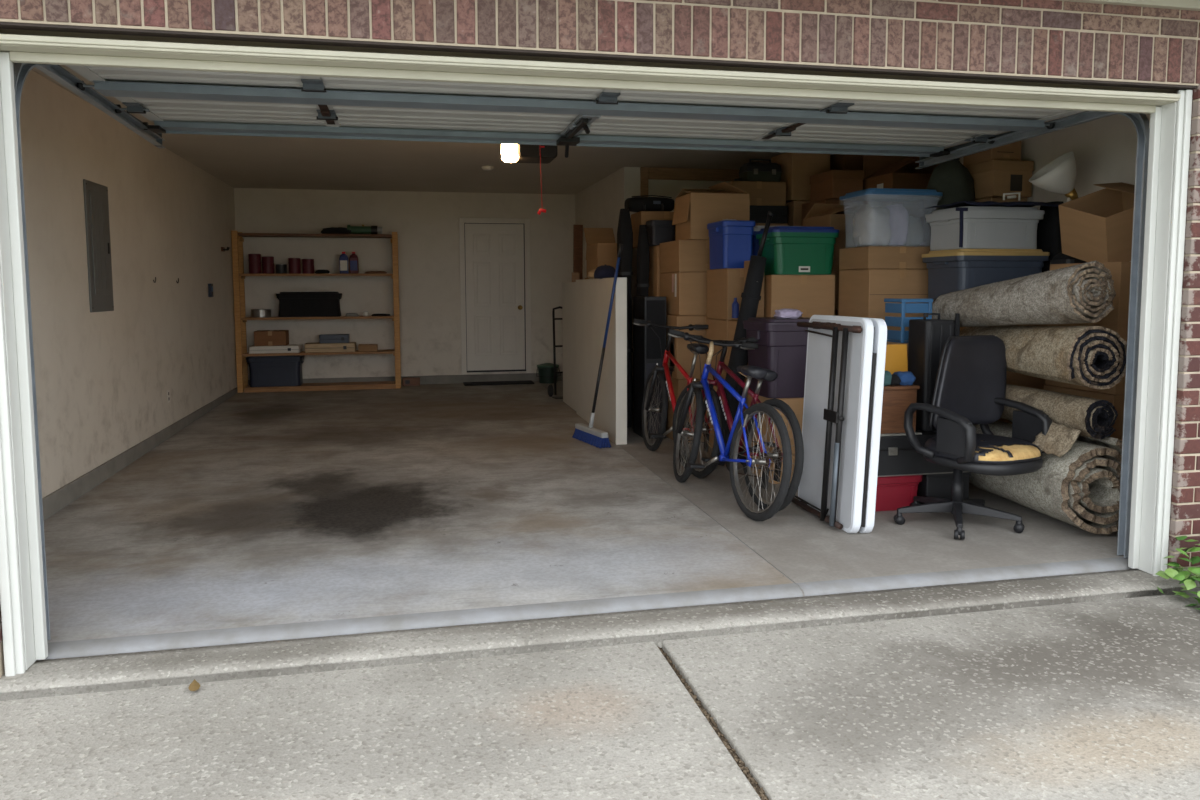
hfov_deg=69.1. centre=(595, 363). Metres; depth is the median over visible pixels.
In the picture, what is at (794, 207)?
cardboard box
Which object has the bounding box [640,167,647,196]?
trim
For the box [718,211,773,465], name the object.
bag
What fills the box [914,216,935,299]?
cardboard box
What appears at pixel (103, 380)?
wall
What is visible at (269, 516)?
floor
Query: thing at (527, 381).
door mat
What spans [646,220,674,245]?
storage tote
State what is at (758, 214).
case
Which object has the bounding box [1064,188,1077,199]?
socket
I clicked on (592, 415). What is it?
socket
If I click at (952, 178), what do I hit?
sack
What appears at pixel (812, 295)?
cardboard box
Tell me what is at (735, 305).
bottle
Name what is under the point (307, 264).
paint can
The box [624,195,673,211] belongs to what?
duffel bag
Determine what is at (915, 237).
folded clothes
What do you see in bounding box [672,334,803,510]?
bicycle
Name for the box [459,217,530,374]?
door
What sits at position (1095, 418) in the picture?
roll
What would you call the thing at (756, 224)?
cardboard box
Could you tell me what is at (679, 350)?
cardboard box
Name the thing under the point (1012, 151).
cardboard box
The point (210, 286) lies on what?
wall control
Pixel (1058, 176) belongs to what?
floor lamp
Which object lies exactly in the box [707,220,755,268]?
storage tote
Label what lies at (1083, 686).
driveway
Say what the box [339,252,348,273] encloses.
bottle
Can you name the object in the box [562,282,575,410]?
board
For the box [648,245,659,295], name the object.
cardboard box
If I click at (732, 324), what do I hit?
cardboard box
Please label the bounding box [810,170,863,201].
file box
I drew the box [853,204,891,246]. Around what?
folded clothes
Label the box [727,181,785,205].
cardboard box
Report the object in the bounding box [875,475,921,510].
storage tote
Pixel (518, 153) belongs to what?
opener
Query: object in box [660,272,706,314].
cardboard box
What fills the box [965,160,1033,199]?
cardboard box
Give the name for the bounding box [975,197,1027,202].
cardboard box
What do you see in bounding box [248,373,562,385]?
baseboard
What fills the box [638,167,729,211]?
wall
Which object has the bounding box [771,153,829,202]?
cardboard box
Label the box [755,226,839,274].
storage tote
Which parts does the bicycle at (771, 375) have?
stem, frame, seat post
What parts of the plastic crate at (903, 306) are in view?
post, post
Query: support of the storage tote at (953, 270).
on the cardboard box at (1013, 378)
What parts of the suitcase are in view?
handle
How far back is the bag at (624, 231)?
8.28 m
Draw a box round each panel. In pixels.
[83,179,113,311]
[576,264,626,444]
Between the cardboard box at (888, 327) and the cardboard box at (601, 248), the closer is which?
the cardboard box at (888, 327)
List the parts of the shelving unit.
post, post, rail, post, post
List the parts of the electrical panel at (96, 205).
door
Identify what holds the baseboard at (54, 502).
attached to the wall at (103, 380)
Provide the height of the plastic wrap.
0.069 m
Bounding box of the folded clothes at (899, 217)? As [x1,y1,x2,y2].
[886,204,908,245]
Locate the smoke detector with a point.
(487, 168)
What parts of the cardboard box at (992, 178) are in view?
lid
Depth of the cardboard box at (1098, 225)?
5.31 m
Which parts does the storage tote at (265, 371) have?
lid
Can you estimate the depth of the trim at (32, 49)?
3.49 m
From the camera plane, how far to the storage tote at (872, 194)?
6.37 m
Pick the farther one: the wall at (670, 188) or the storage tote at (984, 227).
the wall at (670, 188)
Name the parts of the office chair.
leg, leg, armrest, arm panel, leg, backrest, leg, seat, leg, armrest, arm panel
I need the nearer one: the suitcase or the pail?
the suitcase
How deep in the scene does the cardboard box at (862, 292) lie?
6.42 m
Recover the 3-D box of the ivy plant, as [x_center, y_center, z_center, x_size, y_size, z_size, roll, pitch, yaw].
[3.024,0.989,4.038,0.744,0.392,0.459,-1,5,-12]
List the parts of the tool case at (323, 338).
lid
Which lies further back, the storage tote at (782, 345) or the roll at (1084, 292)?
the storage tote at (782, 345)
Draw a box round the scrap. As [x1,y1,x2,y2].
[1032,422,1080,456]
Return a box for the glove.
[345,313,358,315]
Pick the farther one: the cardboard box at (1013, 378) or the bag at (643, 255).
the bag at (643, 255)
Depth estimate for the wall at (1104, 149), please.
5.94 m
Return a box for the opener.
[501,144,556,163]
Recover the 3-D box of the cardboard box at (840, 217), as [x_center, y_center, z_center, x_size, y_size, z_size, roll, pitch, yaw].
[2.110,-0.910,7.422,0.500,0.895,0.500,-1,5,-12]
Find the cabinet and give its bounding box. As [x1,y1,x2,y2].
[633,296,665,438]
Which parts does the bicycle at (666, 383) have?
crank arm, stem, frame, seat post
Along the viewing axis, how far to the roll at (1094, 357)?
4.72 m
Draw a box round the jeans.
[893,371,915,385]
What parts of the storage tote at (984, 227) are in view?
lid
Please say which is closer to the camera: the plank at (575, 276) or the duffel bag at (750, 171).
the duffel bag at (750, 171)
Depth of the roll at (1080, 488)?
4.81 m
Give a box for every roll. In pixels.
[932,261,1115,326]
[959,325,1126,388]
[969,420,1121,533]
[1001,384,1117,438]
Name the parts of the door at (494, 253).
casing, panel moulding, panel, panel, panel moulding, panel moulding, panel, casing, panel moulding, panel, panel moulding, panel, panel, panel moulding, casing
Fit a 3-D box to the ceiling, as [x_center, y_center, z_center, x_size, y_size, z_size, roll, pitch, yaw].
[-0.494,-2.067,7.867,7.036,0.150,8.690,-1,5,-12]
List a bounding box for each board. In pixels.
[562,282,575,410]
[880,432,921,436]
[885,344,907,373]
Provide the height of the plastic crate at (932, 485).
0.215 m
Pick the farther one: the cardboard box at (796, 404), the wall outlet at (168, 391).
the wall outlet at (168, 391)
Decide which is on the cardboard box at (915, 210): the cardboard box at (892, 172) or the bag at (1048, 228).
the cardboard box at (892, 172)
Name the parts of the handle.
cord, handle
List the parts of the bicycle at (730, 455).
stem, crank arm, frame, crank arm, brake arm, seat post, brake lever, chain, brake arm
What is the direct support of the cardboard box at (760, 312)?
on the cardboard box at (732, 324)
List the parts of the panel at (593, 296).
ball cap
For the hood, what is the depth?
4.76 m
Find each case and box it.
[249,344,301,353]
[304,342,355,352]
[319,334,349,342]
[749,205,787,223]
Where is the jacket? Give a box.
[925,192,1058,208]
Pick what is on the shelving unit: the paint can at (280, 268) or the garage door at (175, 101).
the paint can at (280, 268)
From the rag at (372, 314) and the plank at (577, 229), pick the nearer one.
the plank at (577, 229)
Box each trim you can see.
[0,34,1180,113]
[0,51,47,676]
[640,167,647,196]
[648,167,738,180]
[1059,0,1199,10]
[1128,90,1192,576]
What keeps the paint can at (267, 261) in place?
on the shelving unit
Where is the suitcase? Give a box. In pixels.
[908,313,959,431]
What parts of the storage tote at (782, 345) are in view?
handle, lid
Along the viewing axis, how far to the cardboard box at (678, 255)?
7.53 m
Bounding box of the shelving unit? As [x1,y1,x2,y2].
[231,230,400,392]
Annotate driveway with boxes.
[0,569,1199,799]
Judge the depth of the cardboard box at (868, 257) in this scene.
6.37 m
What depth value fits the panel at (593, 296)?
7.97 m
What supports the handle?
hanging from the opener
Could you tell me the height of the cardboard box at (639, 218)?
0.334 m
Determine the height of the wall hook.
0.054 m
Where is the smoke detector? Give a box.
[482,166,493,170]
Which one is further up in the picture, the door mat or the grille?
the grille
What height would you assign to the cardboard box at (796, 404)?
0.600 m
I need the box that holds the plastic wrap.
[773,309,802,318]
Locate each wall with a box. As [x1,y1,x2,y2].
[0,0,1199,677]
[20,70,236,497]
[234,188,574,379]
[575,167,637,376]
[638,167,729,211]
[858,111,1149,261]
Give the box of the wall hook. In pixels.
[221,247,229,251]
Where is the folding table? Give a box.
[791,315,886,532]
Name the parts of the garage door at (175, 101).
door arm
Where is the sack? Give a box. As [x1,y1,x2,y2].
[923,158,974,213]
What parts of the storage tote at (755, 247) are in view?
lid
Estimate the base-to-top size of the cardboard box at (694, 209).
0.489 m
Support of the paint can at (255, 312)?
on the shelving unit
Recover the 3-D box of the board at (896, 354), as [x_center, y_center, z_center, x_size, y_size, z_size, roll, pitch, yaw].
[1.842,0.000,5.539,0.300,0.239,0.045,-1,5,-8]
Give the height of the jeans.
0.083 m
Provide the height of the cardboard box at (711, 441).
0.539 m
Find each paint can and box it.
[248,254,261,273]
[252,309,270,316]
[261,256,274,273]
[275,264,286,273]
[288,258,300,273]
[302,259,313,273]
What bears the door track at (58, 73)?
attached to the wall at (1036, 43)
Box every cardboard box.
[254,330,288,345]
[358,344,377,351]
[584,228,616,277]
[631,211,673,247]
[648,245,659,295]
[660,240,709,272]
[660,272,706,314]
[666,314,706,378]
[666,377,704,442]
[672,182,749,240]
[706,318,727,379]
[706,386,720,447]
[707,268,743,319]
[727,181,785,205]
[728,320,747,462]
[744,261,764,316]
[748,394,803,483]
[755,223,787,225]
[764,275,834,316]
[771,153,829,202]
[786,201,862,225]
[802,199,857,225]
[803,203,866,309]
[838,269,934,320]
[839,246,929,269]
[863,155,938,205]
[873,203,924,216]
[887,326,908,330]
[887,341,907,363]
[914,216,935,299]
[960,324,1047,389]
[963,140,1021,165]
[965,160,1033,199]
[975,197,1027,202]
[1044,385,1124,440]
[1045,262,1130,394]
[1059,182,1134,261]
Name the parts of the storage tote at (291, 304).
lid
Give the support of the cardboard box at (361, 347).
on the shelving unit
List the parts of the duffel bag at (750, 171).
handle, lid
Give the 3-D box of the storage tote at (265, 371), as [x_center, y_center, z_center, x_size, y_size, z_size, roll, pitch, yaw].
[-4.147,0.084,11.335,0.693,0.402,0.342,-1,5,-12]
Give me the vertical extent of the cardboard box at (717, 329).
0.559 m
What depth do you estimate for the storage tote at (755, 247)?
7.22 m
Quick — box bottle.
[732,298,738,317]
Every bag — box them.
[321,227,350,233]
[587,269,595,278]
[617,209,632,427]
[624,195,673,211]
[636,225,649,295]
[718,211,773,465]
[739,159,781,181]
[1037,201,1063,271]
[1050,252,1086,263]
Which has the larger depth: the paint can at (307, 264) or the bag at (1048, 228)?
the paint can at (307, 264)
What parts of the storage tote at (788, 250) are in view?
lid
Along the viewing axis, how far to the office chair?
5.04 m
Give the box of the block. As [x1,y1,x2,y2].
[402,377,419,385]
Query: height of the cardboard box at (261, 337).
0.189 m
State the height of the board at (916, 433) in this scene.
0.012 m
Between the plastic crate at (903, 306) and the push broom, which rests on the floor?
the push broom
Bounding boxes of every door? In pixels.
[66,65,1082,157]
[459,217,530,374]
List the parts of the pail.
lid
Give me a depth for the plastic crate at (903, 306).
5.74 m
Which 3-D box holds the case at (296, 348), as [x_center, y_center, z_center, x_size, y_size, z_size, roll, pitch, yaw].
[-4.141,-0.189,11.305,0.620,0.090,0.316,-1,5,-12]
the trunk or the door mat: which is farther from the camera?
the door mat
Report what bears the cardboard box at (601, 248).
on the cardboard box
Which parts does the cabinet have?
door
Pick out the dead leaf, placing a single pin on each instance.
(194, 685)
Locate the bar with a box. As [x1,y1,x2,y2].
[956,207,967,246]
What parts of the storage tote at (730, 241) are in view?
handle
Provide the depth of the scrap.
4.83 m
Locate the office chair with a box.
[893,335,1051,539]
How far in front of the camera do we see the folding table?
4.92 m
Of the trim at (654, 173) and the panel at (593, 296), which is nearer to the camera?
the panel at (593, 296)
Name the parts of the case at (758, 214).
lid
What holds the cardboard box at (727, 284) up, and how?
on the cardboard box at (717, 329)
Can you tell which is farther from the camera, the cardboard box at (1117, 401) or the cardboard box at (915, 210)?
the cardboard box at (915, 210)
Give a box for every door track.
[13,62,164,639]
[915,111,1149,557]
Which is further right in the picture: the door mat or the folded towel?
the folded towel
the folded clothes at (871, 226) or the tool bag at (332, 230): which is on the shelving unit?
the tool bag at (332, 230)
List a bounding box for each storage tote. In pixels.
[246,355,304,386]
[276,292,341,316]
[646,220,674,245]
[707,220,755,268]
[743,317,810,397]
[752,226,774,255]
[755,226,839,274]
[839,188,942,201]
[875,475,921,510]
[922,249,1049,298]
[925,206,1044,250]
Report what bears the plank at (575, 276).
on the floor
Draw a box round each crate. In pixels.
[880,385,919,433]
[884,298,932,342]
[917,472,970,503]
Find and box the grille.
[646,300,664,358]
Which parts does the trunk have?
lid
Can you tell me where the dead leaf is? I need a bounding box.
[188,679,199,690]
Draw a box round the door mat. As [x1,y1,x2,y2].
[463,380,534,385]
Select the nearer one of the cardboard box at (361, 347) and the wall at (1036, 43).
the wall at (1036, 43)
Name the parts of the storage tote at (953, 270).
handle, lid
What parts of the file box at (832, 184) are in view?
lid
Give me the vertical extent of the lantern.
0.128 m
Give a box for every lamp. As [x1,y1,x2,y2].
[501,144,517,162]
[1029,151,1077,201]
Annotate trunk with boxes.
[878,430,966,476]
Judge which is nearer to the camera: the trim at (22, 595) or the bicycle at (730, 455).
the trim at (22, 595)
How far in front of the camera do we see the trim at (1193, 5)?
3.91 m
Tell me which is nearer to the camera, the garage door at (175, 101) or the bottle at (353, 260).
the garage door at (175, 101)
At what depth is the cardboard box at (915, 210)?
7.25 m
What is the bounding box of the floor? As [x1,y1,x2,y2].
[43,381,1131,659]
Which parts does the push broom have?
handle, handle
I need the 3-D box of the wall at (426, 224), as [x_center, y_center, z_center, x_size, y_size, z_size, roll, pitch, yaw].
[-2.482,-0.977,11.915,4.786,2.900,0.150,-1,5,-12]
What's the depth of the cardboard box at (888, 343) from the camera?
5.71 m
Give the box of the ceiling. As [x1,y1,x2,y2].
[31,65,832,194]
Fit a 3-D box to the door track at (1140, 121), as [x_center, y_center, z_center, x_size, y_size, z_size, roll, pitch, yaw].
[2.527,-0.438,5.355,0.116,2.689,2.102,-1,5,-12]
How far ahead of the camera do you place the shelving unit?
11.27 m
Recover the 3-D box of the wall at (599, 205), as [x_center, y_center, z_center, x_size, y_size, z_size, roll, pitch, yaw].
[0.081,-0.910,11.019,0.150,2.900,2.980,-1,5,-12]
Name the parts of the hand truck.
rail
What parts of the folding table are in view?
rail, rail, leg, leg, hinge rod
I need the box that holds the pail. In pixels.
[536,363,560,383]
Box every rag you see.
[315,270,329,273]
[371,314,390,315]
[890,374,900,385]
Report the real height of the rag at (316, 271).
0.056 m
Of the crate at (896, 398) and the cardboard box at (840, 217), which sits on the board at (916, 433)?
the crate at (896, 398)
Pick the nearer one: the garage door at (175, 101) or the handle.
the garage door at (175, 101)
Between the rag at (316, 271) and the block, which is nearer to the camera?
the rag at (316, 271)
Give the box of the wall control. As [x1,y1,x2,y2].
[208,284,212,296]
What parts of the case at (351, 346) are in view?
lid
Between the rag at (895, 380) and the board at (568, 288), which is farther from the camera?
the board at (568, 288)
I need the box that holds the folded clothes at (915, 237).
[904,216,923,246]
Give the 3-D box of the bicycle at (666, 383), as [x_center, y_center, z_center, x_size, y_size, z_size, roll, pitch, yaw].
[0.601,0.218,6.788,0.615,1.121,1.694,0,5,3]
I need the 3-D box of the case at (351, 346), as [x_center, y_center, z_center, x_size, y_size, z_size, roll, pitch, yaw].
[-3.473,-0.215,11.451,0.630,0.112,0.306,-1,5,-12]
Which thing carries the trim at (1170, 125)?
attached to the wall at (1036, 43)
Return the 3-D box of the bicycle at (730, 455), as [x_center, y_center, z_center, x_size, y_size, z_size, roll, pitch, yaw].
[0.904,0.331,5.694,0.591,1.106,1.738,-2,5,-24]
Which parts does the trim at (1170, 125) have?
brick mould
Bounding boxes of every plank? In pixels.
[572,273,579,281]
[573,224,582,279]
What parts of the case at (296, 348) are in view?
lid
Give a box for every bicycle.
[633,319,721,477]
[668,328,791,520]
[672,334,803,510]
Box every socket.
[588,412,594,427]
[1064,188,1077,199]
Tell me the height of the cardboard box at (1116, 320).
0.779 m
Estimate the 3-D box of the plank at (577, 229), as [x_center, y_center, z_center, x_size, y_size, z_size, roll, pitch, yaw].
[-0.205,-0.593,10.249,0.110,2.060,0.031,-1,4,-20]
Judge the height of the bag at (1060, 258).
0.280 m
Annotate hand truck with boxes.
[548,306,562,398]
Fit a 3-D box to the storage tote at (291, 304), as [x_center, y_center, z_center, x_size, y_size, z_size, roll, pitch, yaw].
[-3.717,-0.773,11.365,0.804,0.322,0.322,-1,5,-12]
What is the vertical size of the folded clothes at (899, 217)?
0.312 m
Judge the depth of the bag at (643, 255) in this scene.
8.16 m
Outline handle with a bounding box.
[537,154,545,214]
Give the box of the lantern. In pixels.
[347,225,381,233]
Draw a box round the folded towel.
[884,371,891,385]
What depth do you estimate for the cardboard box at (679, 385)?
7.65 m
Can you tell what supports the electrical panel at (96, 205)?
attached to the wall at (103, 380)
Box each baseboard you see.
[42,387,236,520]
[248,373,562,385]
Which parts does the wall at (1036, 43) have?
lintel leg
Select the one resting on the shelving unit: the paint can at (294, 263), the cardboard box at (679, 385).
the paint can at (294, 263)
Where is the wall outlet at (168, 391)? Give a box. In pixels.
[167,390,169,402]
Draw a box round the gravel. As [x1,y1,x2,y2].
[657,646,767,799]
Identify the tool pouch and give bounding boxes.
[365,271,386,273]
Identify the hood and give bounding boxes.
[956,527,962,534]
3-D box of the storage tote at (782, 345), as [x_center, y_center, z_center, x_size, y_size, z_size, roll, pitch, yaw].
[1.378,-0.052,6.265,0.513,0.548,0.492,-1,5,-12]
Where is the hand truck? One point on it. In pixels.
(550, 387)
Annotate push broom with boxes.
[572,244,622,447]
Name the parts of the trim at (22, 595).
brick mould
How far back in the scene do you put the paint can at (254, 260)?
11.06 m
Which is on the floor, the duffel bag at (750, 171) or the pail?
the pail
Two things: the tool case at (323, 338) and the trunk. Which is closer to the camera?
the trunk
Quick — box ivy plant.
[1156,536,1199,609]

